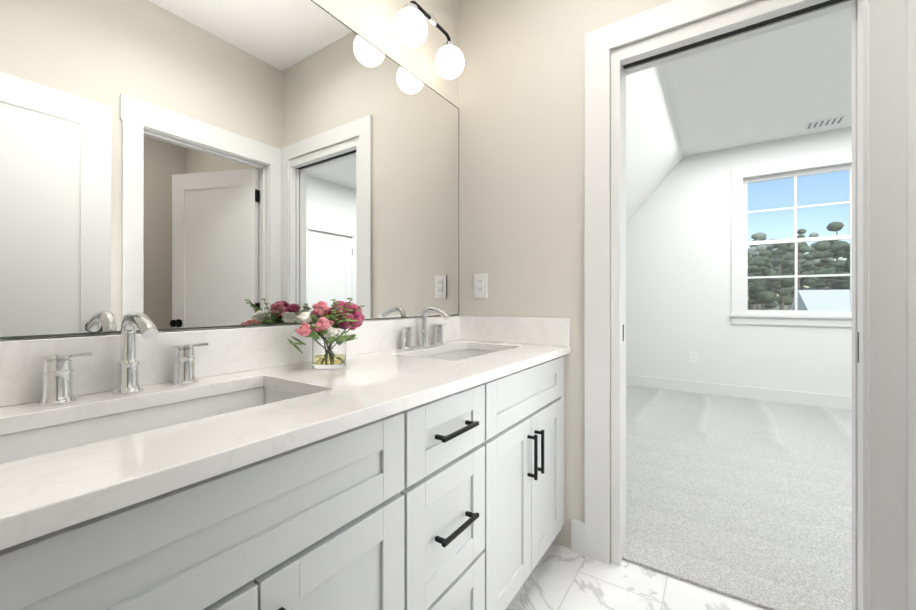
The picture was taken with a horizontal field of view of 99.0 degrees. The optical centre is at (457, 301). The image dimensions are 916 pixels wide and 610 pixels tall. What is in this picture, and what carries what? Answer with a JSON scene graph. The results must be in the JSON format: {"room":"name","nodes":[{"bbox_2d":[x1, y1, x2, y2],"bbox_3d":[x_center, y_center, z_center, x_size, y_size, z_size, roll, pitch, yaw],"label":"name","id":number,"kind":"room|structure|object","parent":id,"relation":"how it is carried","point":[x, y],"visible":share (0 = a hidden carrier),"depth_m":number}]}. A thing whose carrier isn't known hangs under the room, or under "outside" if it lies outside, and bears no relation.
{"room":"bathroom","nodes":[
{"label":"bathroom","id":0,"kind":"room"},
{"bbox_2d":[0,0,455,340],"bbox_3d":[-0.548,-0.325,1.355,0.120,2.850,1.770,0,0,34],"label":"wall","id":1,"kind":"structure","parent":0,"point":[373,20],"depth_m":1.67},
{"bbox_2d":[0,0,458,338],"bbox_3d":[-0.492,-0.471,1.322,0.007,1.087,1.778,0,0,34],"label":"mirror","id":2,"kind":"object","parent":1,"relation":"attached to","point":[179,164],"visible":0.88,"depth_m":1.06},
{"bbox_2d":[0,316,459,405],"bbox_3d":[-0.485,0.138,1.318,0.020,0.124,1.796,0,0,34],"label":"backsplash","id":3,"kind":"structure","parent":1,"relation":"attached to","point":[223,351],"depth_m":1.00},
{"bbox_2d":[394,0,463,79],"bbox_3d":[-0.136,-1.141,1.687,0.191,0.238,0.406,0,0,34],"label":"sconce","id":4,"kind":"object","parent":1,"relation":"attached to","point":[411,22],"visible":1,"depth_m":1.57},
{"bbox_2d":[456,0,760,561],"bbox_3d":[1.213,-0.325,1.325,4.600,2.850,0.140,0,0,34],"label":"wall","id":5,"kind":"structure","parent":0,"point":[514,90],"depth_m":1.84},
{"bbox_2d":[474,273,486,297],"bbox_3d":[0.115,-0.080,1.994,0.076,0.124,0.008,0,0,34],"label":"outlet","id":6,"kind":"object","parent":5,"relation":"attached to","point":[480,285],"visible":1,"depth_m":1.99},
{"bbox_2d":[460,316,569,345],"bbox_3d":[0.256,0.138,1.891,0.573,0.124,0.020,0,0,34],"label":"backsplash","id":7,"kind":"structure","parent":5,"relation":"attached to","point":[542,331],"depth_m":1.86},
{"bbox_2d":[571,519,584,537],"bbox_3d":[0.050,1.021,2.198,1.375,0.135,0.015,0,0,34],"label":"baseboard","id":8,"kind":"structure","parent":5,"relation":"attached to","point":[577,527],"depth_m":1.71},
{"bbox_2d":[585,0,915,609],"bbox_3d":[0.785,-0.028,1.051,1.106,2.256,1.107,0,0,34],"label":"door frame","id":9,"kind":"structure","parent":5,"relation":"attached to","point":[879,345],"depth_m":1.26},
{"bbox_2d":[505,542,765,609],"bbox_3d":[0.514,1.150,-0.239,3.420,0.100,3.365,0,0,34],"label":"floor","id":10,"kind":"structure","parent":0,"point":[561,577],"depth_m":1.49},
{"bbox_2d":[0,350,570,609],"bbox_3d":[-0.240,0.665,1.155,0.608,0.869,1.794,0,0,34],"label":"bathroom vanity","id":11,"kind":"object","parent":10,"relation":"on","point":[408,464],"depth_m":0.73},
{"bbox_2d":[0,338,570,537],"bbox_3d":[-0.245,0.215,1.158,0.597,0.030,1.796,0,0,34],"label":"countertop","id":12,"kind":"structure","parent":11,"relation":"on","point":[39,486],"depth_m":0.68},
{"bbox_2d":[32,311,203,405],"bbox_3d":[-0.682,0.111,0.830,0.160,0.178,0.274,0,0,34],"label":"faucet","id":13,"kind":"object","parent":12,"relation":"on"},
{"bbox_2d":[0,382,307,457],"bbox_3d":[-0.550,0.305,0.760,0.326,0.174,0.556,0,0,34],"label":"sink","id":14,"kind":"object","parent":12,"relation":"in","point":[45,433],"depth_m":0.82},
{"bbox_2d":[287,298,364,368],"bbox_3d":[-0.389,0.094,1.195,0.200,0.210,0.246,0,0,34],"label":"vase","id":15,"kind":"object","parent":12,"relation":"on","point":[326,332],"visible":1,"depth_m":1.16},
{"bbox_2d":[396,306,451,349],"bbox_3d":[-0.106,0.111,1.691,0.160,0.178,0.275,0,0,34],"label":"faucet","id":16,"kind":"object","parent":12,"relation":"on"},
{"bbox_2d":[420,346,507,357],"bbox_3d":[0.018,0.305,1.607,0.326,0.174,0.556,0,0,34],"label":"sink","id":17,"kind":"object","parent":12,"relation":"in","point":[457,351],"depth_m":1.83},
{"bbox_2d":[622,385,851,609],"bbox_3d":[2.267,1.144,2.897,4.600,0.112,3.795,0,0,34],"label":"floor carpet","id":18,"kind":"object","parent":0,"point":[748,501],"visible":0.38,"depth_m":2.18},
{"bbox_2d":[626,127,851,396],"bbox_3d":[1.253,-0.325,1.385,4.600,2.850,0.003,0,0,34],"label":"wall","id":19,"kind":"structure","parent":0,"point":[678,266],"depth_m":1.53},
{"bbox_2d":[690,352,696,362],"bbox_3d":[2.810,0.670,4.666,0.076,0.124,0.008,0,0,34],"label":"outlet","id":20,"kind":"object","parent":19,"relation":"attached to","point":[693,357],"visible":1,"depth_m":4.67},
{"bbox_2d":[626,375,851,409],"bbox_3d":[3.252,1.021,4.367,4.360,0.135,0.015,0,0,34],"label":"baseboard","id":21,"kind":"structure","parent":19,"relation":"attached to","point":[746,392],"depth_m":4.37},
{"bbox_2d":[730,152,851,326],"bbox_3d":[3.615,-0.620,4.178,1.165,1.750,0.165,0,0,34],"label":"bedroom window","id":22,"kind":"structure","parent":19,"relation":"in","point":[742,313],"depth_m":4.22},
{"bbox_2d":[626,7,851,222],"bbox_3d":[1.247,-0.950,1.555,4.800,1.900,7.160,0,0,34],"label":"ceiling","id":23,"kind":"structure","parent":0,"point":[788,81],"depth_m":3.29},
{"bbox_2d":[804,115,846,129],"bbox_3d":[3.587,-1.745,3.826,0.280,0.007,0.180,0,0,34],"label":"ceiling vent","id":24,"kind":"object","parent":23,"relation":"in","point":[825,122],"visible":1,"depth_m":3.81},
{"label":"outside","id":25,"kind":"structure","parent":0,"visible":0},
{"bbox_3d":[94.643,4.662,143.296,600.000,0.100,460.000,0,0,34],"label":"ground","id":26,"kind":"structure","parent":25,"visible":0},
{"bbox_2d":[748,222,849,309],"bbox_3d":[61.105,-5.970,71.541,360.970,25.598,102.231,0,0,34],"label":"tree","id":27,"kind":"object","parent":26,"relation":"on","point":[812,249],"depth_m":43.73},
{"bbox_2d":[790,290,849,310],"bbox_3d":[24.398,1.976,19.433,11.400,5.250,8.600,0,0,34],"label":"house","id":28,"kind":"structure","parent":26,"relation":"on","point":[827,300],"depth_m":20.89}
]}

